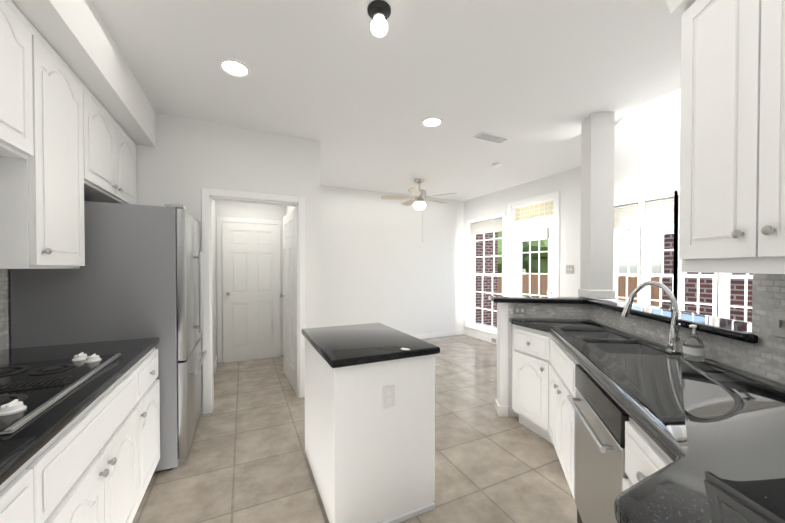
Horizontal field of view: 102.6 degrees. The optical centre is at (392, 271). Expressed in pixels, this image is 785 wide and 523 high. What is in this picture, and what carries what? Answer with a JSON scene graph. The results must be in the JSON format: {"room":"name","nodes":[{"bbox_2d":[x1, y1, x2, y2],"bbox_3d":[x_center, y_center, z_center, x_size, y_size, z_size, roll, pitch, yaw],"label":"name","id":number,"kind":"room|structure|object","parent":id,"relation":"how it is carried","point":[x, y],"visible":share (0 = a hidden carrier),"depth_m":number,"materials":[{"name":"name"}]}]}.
{"room":"kitchen","nodes":[
{"label":"kitchen","id":0,"kind":"room"},
{"bbox_2d":[136,113,322,413],"bbox_3d":[-1.685,-0.032,3.049,1.940,2.740,0.120,0,1,-25],"label":"wall","id":1,"kind":"structure","parent":0,"point":[188,156],"depth_m":3.09,"materials":[{"name":"paint"}]},
{"bbox_2d":[0,0,39,163],"bbox_3d":[-1.540,-0.779,0.859,0.382,0.586,0.984,0,1,-25],"label":"upper cabinet","id":2,"kind":"object","parent":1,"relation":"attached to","point":[19,39],"depth_m":1.29,"materials":[{"name":"paint"}]},
{"bbox_2d":[0,34,87,271],"bbox_3d":[-1.841,-0.547,1.493,0.382,1.066,0.544,0,1,-25],"label":"upper cabinet","id":3,"kind":"object","parent":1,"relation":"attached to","point":[42,204],"depth_m":1.51,"materials":[{"name":"paint"}]},
{"bbox_2d":[88,90,136,204],"bbox_3d":[-2.172,-0.810,2.186,0.382,0.556,0.996,0,1,-25],"label":"upper cabinet","id":4,"kind":"object","parent":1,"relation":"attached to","point":[111,152],"depth_m":2.18,"materials":[{"name":"paint"}]},
{"bbox_2d":[222,222,280,362],"bbox_3d":[-2.083,0.303,4.683,0.792,2.030,0.110,0,1,-25],"label":"door","id":5,"kind":"structure","parent":1,"relation":"in","point":[251,273],"depth_m":4.68,"materials":[{"name":"white paint"}]},
{"bbox_2d":[279,208,295,391],"bbox_3d":[-1.238,0.309,3.779,0.167,2.020,0.792,0,1,-25],"label":"hall door","id":6,"kind":"structure","parent":1,"relation":"in","point":[289,344],"depth_m":3.73,"materials":[{"name":"white paint"}]},
{"bbox_2d":[132,334,577,522],"bbox_3d":[0.697,1.393,1.807,6.020,0.080,8.400,0,1,-25],"label":"floor","id":7,"kind":"structure","parent":0,"point":[246,461],"depth_m":2.23,"materials":[{"name":"tile"}]},
{"bbox_2d":[0,432,59,522],"bbox_3d":[-1.164,0.928,0.473,0.713,0.880,0.598,0,1,-25],"label":"base cabinet","id":8,"kind":"object","parent":7,"relation":"on","point":[30,493],"depth_m":0.84,"materials":[{"name":"paint"}]},
{"bbox_2d":[60,356,147,522],"bbox_3d":[-1.469,0.921,1.114,0.713,0.880,0.939,0,1,-25],"label":"base cabinet","id":9,"kind":"object","parent":7,"relation":"on","point":[87,451],"depth_m":1.28,"materials":[{"name":"paint"}]},
{"bbox_2d":[0,337,158,479],"bbox_3d":[-0.949,0.474,0.016,0.713,0.040,4.200,0,1,-25],"label":"countertop","id":10,"kind":"structure","parent":9,"relation":"on","point":[16,447],"depth_m":1.21,"materials":[{"name":"black stone"}]},
{"bbox_2d":[0,352,121,434],"bbox_3d":[-1.463,0.420,1.133,0.530,0.040,0.860,0,1,-25],"label":"cooktop","id":11,"kind":"object","parent":10,"relation":"in","point":[29,391],"visible":1,"depth_m":1.20,"materials":[{"name":"black glass"},{"name":"stainless steel"},{"name":"plastic"}]},
{"bbox_2d":[10,201,206,471],"bbox_3d":[-1.937,0.445,2.345,0.896,1.802,0.825,0,1,-25],"label":"refrigerator","id":12,"kind":"object","parent":7,"relation":"on","point":[139,275],"visible":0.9,"depth_m":2.03,"materials":[{"name":"grey metal"}]},
{"bbox_2d":[144,344,159,484],"bbox_3d":[-1.736,0.914,1.675,0.713,0.880,0.539,0,1,-25],"label":"base cabinet","id":13,"kind":"object","parent":7,"relation":"on","point":[151,385],"depth_m":1.89,"materials":[{"name":"paint"}]},
{"bbox_2d":[301,323,439,522],"bbox_3d":[-0.199,0.887,2.056,0.630,0.925,0.890,0,1,-25],"label":"kitchen island","id":14,"kind":"object","parent":7,"relation":"on","point":[370,420],"visible":1,"depth_m":1.70,"materials":[{"name":"paint"}]},
{"bbox_2d":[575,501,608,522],"bbox_3d":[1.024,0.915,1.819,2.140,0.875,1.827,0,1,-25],"label":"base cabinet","id":15,"kind":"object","parent":7,"relation":"on","point":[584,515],"depth_m":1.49,"materials":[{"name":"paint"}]},
{"bbox_2d":[567,364,628,522],"bbox_3d":[0.898,0.917,1.387,0.425,0.842,0.459,0,1,-25],"label":"dishwasher","id":16,"kind":"object","parent":15,"relation":"in","point":[600,424],"depth_m":1.34,"materials":[{"name":"silver metal"}]},
{"bbox_2d":[509,318,784,522],"bbox_3d":[1.354,0.463,1.109,2.137,0.044,3.447,0,1,-25],"label":"kitchen counter","id":17,"kind":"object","parent":15,"relation":"on","point":[687,437],"depth_m":1.11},
{"bbox_2d":[537,329,692,360],"bbox_3d":[1.372,0.543,1.997,0.675,0.185,0.774,0,1,-25],"label":"sink","id":18,"kind":"object","parent":17,"relation":"in","point":[641,347],"depth_m":1.97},
{"bbox_2d":[621,281,684,352],"bbox_3d":[1.458,0.242,1.784,0.080,0.378,0.311,0,1,-25],"label":"faucet","id":19,"kind":"object","parent":17,"relation":"on","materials":[{"name":"silver metal"}]},
{"bbox_2d":[683,325,704,361],"bbox_3d":[1.480,0.348,1.544,0.077,0.172,0.076,0,1,-25],"label":"soap dispenser","id":20,"kind":"object","parent":17,"relation":"on","point":[693,346],"depth_m":1.52,"materials":[{"name":"white"}]},
{"bbox_2d":[92,0,682,200],"bbox_3d":[0.697,-1.727,1.770,5.820,0.680,8.200,0,1,-25],"label":"ceiling","id":21,"kind":"structure","parent":0,"point":[538,82],"depth_m":2.22,"materials":[{"name":"paint"}]},
{"bbox_2d":[11,0,155,146],"bbox_3d":[-1.017,-1.215,-0.092,0.520,0.300,6.100,0,1,-25],"label":"soffit beam","id":22,"kind":"structure","parent":21,"relation":"attached to","point":[77,36],"depth_m":1.71,"materials":[{"name":"paint"}]},
{"bbox_2d":[218,58,251,77],"bbox_3d":[-1.076,-1.387,2.148,0.210,0.008,0.210,0,1,-25],"label":"recessed light","id":23,"kind":"object","parent":21,"relation":"in","point":[233,67],"visible":1,"depth_m":2.14,"materials":[{"name":"white paint"}]},
{"bbox_2d":[368,0,390,36],"bbox_3d":[-0.070,-1.323,1.664,0.124,0.125,0.124,0,1,-25],"label":"spotlight fixture","id":24,"kind":"object","parent":21,"relation":"attached to","point":[379,12],"visible":1,"depth_m":1.63,"materials":[{"name":"black"}]},
{"bbox_2d":[381,179,455,241],"bbox_3d":[0.417,-0.945,4.952,1.163,0.960,1.131,0,1,-25],"label":"ceiling fan","id":25,"kind":"object","parent":21,"relation":"hanging from","point":[418,197],"visible":1,"depth_m":4.86,"materials":[{"name":"silver metal"}]},
{"bbox_2d":[421,117,442,127],"bbox_3d":[0.371,-1.397,2.947,0.210,0.008,0.210,0,1,-25],"label":"recessed light","id":26,"kind":"object","parent":21,"relation":"in","point":[430,122],"visible":1,"depth_m":2.95,"materials":[{"name":"white paint"}]},
{"bbox_2d":[473,132,510,143],"bbox_3d":[1.044,-1.399,3.301,0.380,0.012,0.160,0,1,-25],"label":"ceiling vent","id":27,"kind":"object","parent":21,"relation":"in","point":[491,137],"visible":0.98,"depth_m":3.28,"materials":[{"name":"grey metal"}]},
{"bbox_2d":[492,163,501,167],"bbox_3d":[1.374,-1.398,4.144,0.124,0.034,0.124,0,1,-25],"label":"smoke detector","id":28,"kind":"object","parent":21,"relation":"attached to","point":[495,165],"visible":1,"depth_m":4.11,"materials":[{"name":"white plastic"}]},
{"bbox_2d":[323,185,462,334],"bbox_3d":[-0.627,-0.402,5.535,4.570,3.420,0.130,0,1,-25],"label":"wall","id":29,"kind":"structure","parent":0,"point":[371,257],"depth_m":5.77,"materials":[{"name":"paint"}]},
{"bbox_2d":[463,89,725,338],"bbox_3d":[3.233,-0.371,2.937,0.150,3.420,8.140,0,1,-25],"label":"wall","id":30,"kind":"structure","parent":0,"point":[647,138],"depth_m":3.77,"materials":[{"name":"paint"}]},
{"bbox_2d":[471,218,501,330],"bbox_3d":[1.790,0.059,5.927,0.097,2.046,0.886,0,1,-25],"label":"nook window","id":31,"kind":"structure","parent":30,"relation":"in","point":[489,226],"depth_m":6.02,"materials":[{"name":"white paint"}]},
{"bbox_2d":[512,197,554,295],"bbox_3d":[2.230,0.110,4.974,0.138,2.406,0.826,0,1,-25],"label":"window","id":32,"kind":"structure","parent":30,"relation":"in","point":[533,221],"depth_m":4.98,"materials":[{"name":"paint"},{"name":"glass"}]},
{"bbox_2d":[566,265,573,273],"bbox_3d":[2.463,-0.028,4.369,0.014,0.120,0.120,0,1,-25],"label":"light switch","id":33,"kind":"object","parent":30,"relation":"attached to","point":[569,269],"visible":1,"depth_m":4.37,"materials":[{"name":"grey plastic"}]},
{"bbox_2d":[613,198,752,321],"bbox_3d":[3.165,0.048,3.037,0.097,1.676,1.926,0,1,-25],"label":"room window","id":34,"kind":"structure","parent":30,"relation":"in","point":[653,209],"depth_m":3.47,"materials":[{"name":"white paint"}]},
{"bbox_2d":[495,273,784,416],"bbox_3d":[1.424,-0.006,0.847,2.636,2.740,4.337,0,1,-25],"label":"wall","id":35,"kind":"structure","parent":0,"point":[764,357],"depth_m":1.62,"materials":[{"name":"tile"}]},
{"bbox_2d":[201,188,722,413],"bbox_3d":[1.152,0.114,1.953,4.460,2.475,7.900,0,1,-25],"label":"trim","id":36,"kind":"structure","parent":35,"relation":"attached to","point":[208,365],"depth_m":3.32,"materials":[{"name":"white paint"}]},
{"bbox_2d":[513,306,525,313],"bbox_3d":[1.163,0.355,2.869,0.114,0.070,0.009,0,1,8],"label":"outlet","id":37,"kind":"object","parent":35,"relation":"attached to","point":[518,310],"visible":1,"depth_m":2.87,"materials":[{"name":"grey plastic"}]},
{"bbox_2d":[488,296,757,343],"bbox_3d":[1.663,0.271,2.374,1.194,0.039,2.001,0,1,-25],"label":"bar","id":38,"kind":"object","parent":35,"relation":"on","point":[730,328],"visible":0.83,"depth_m":1.91,"materials":[{"name":"black stone"}]},
{"bbox_2d":[578,111,615,298],"bbox_3d":[1.861,-0.580,2.863,0.220,1.640,0.220,0,1,8],"label":"column","id":39,"kind":"structure","parent":38,"relation":"on","point":[597,202],"depth_m":2.77,"materials":[{"name":"paint"}]},
{"bbox_2d":[666,0,784,267],"bbox_3d":[1.132,-0.687,-0.073,1.942,1.345,2.628,0,1,-25],"label":"upper cabinet","id":40,"kind":"object","parent":35,"relation":"attached to","point":[732,172],"depth_m":1.10,"materials":[{"name":"paint"}]},
{"bbox_2d":[772,309,784,337],"bbox_3d":[1.526,0.205,1.233,0.038,0.110,0.054,0,1,-25],"label":"light switch","id":41,"kind":"object","parent":35,"relation":"attached to","point":[778,323],"visible":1,"depth_m":1.24,"materials":[{"name":"grey plastic"}]},
{"label":"outside","id":42,"kind":"structure","parent":0,"visible":0},
{"bbox_2d":[476,322,496,327],"bbox_3d":[6.622,2.157,11.943,13.660,1.750,32.000,0,1,-25],"label":"ground","id":43,"kind":"structure","parent":42,"point":[486,325],"depth_m":7.75,"materials":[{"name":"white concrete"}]},
{"bbox_2d":[476,232,497,326],"bbox_3d":[1.915,-0.124,8.238,1.820,6.200,0.400,0,1,-25],"label":"brick","id":44,"kind":"object","parent":43,"relation":"on","point":[487,302],"visible":0.07,"depth_m":8.29,"materials":[{"name":"brown brick"}]},
{"bbox_2d":[498,231,547,274],"bbox_3d":[4.696,-1.952,20.529,5.637,6.305,16.179,0,1,-25],"label":"trees","id":45,"kind":"object","parent":43,"relation":"on","point":[535,257],"visible":0.04,"depth_m":14.08,"materials":[{"name":"green plant"}]},
{"bbox_2d":[497,274,659,306],"bbox_3d":[4.136,1.481,14.518,0.070,2.840,16.800,0,1,-25],"label":"fence","id":46,"kind":"object","parent":43,"relation":"on","point":[632,286],"visible":0.02,"depth_m":11.35,"materials":[{"name":"brown wood"}]},
{"bbox_2d":[661,233,752,322],"bbox_3d":[6.711,1.232,1.454,0.300,3.650,9.000,0,1,-25],"label":"brick","id":47,"kind":"object","parent":43,"relation":"on","point":[737,291],"visible":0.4,"depth_m":4.94,"materials":[{"name":"brown brick"}]}
]}

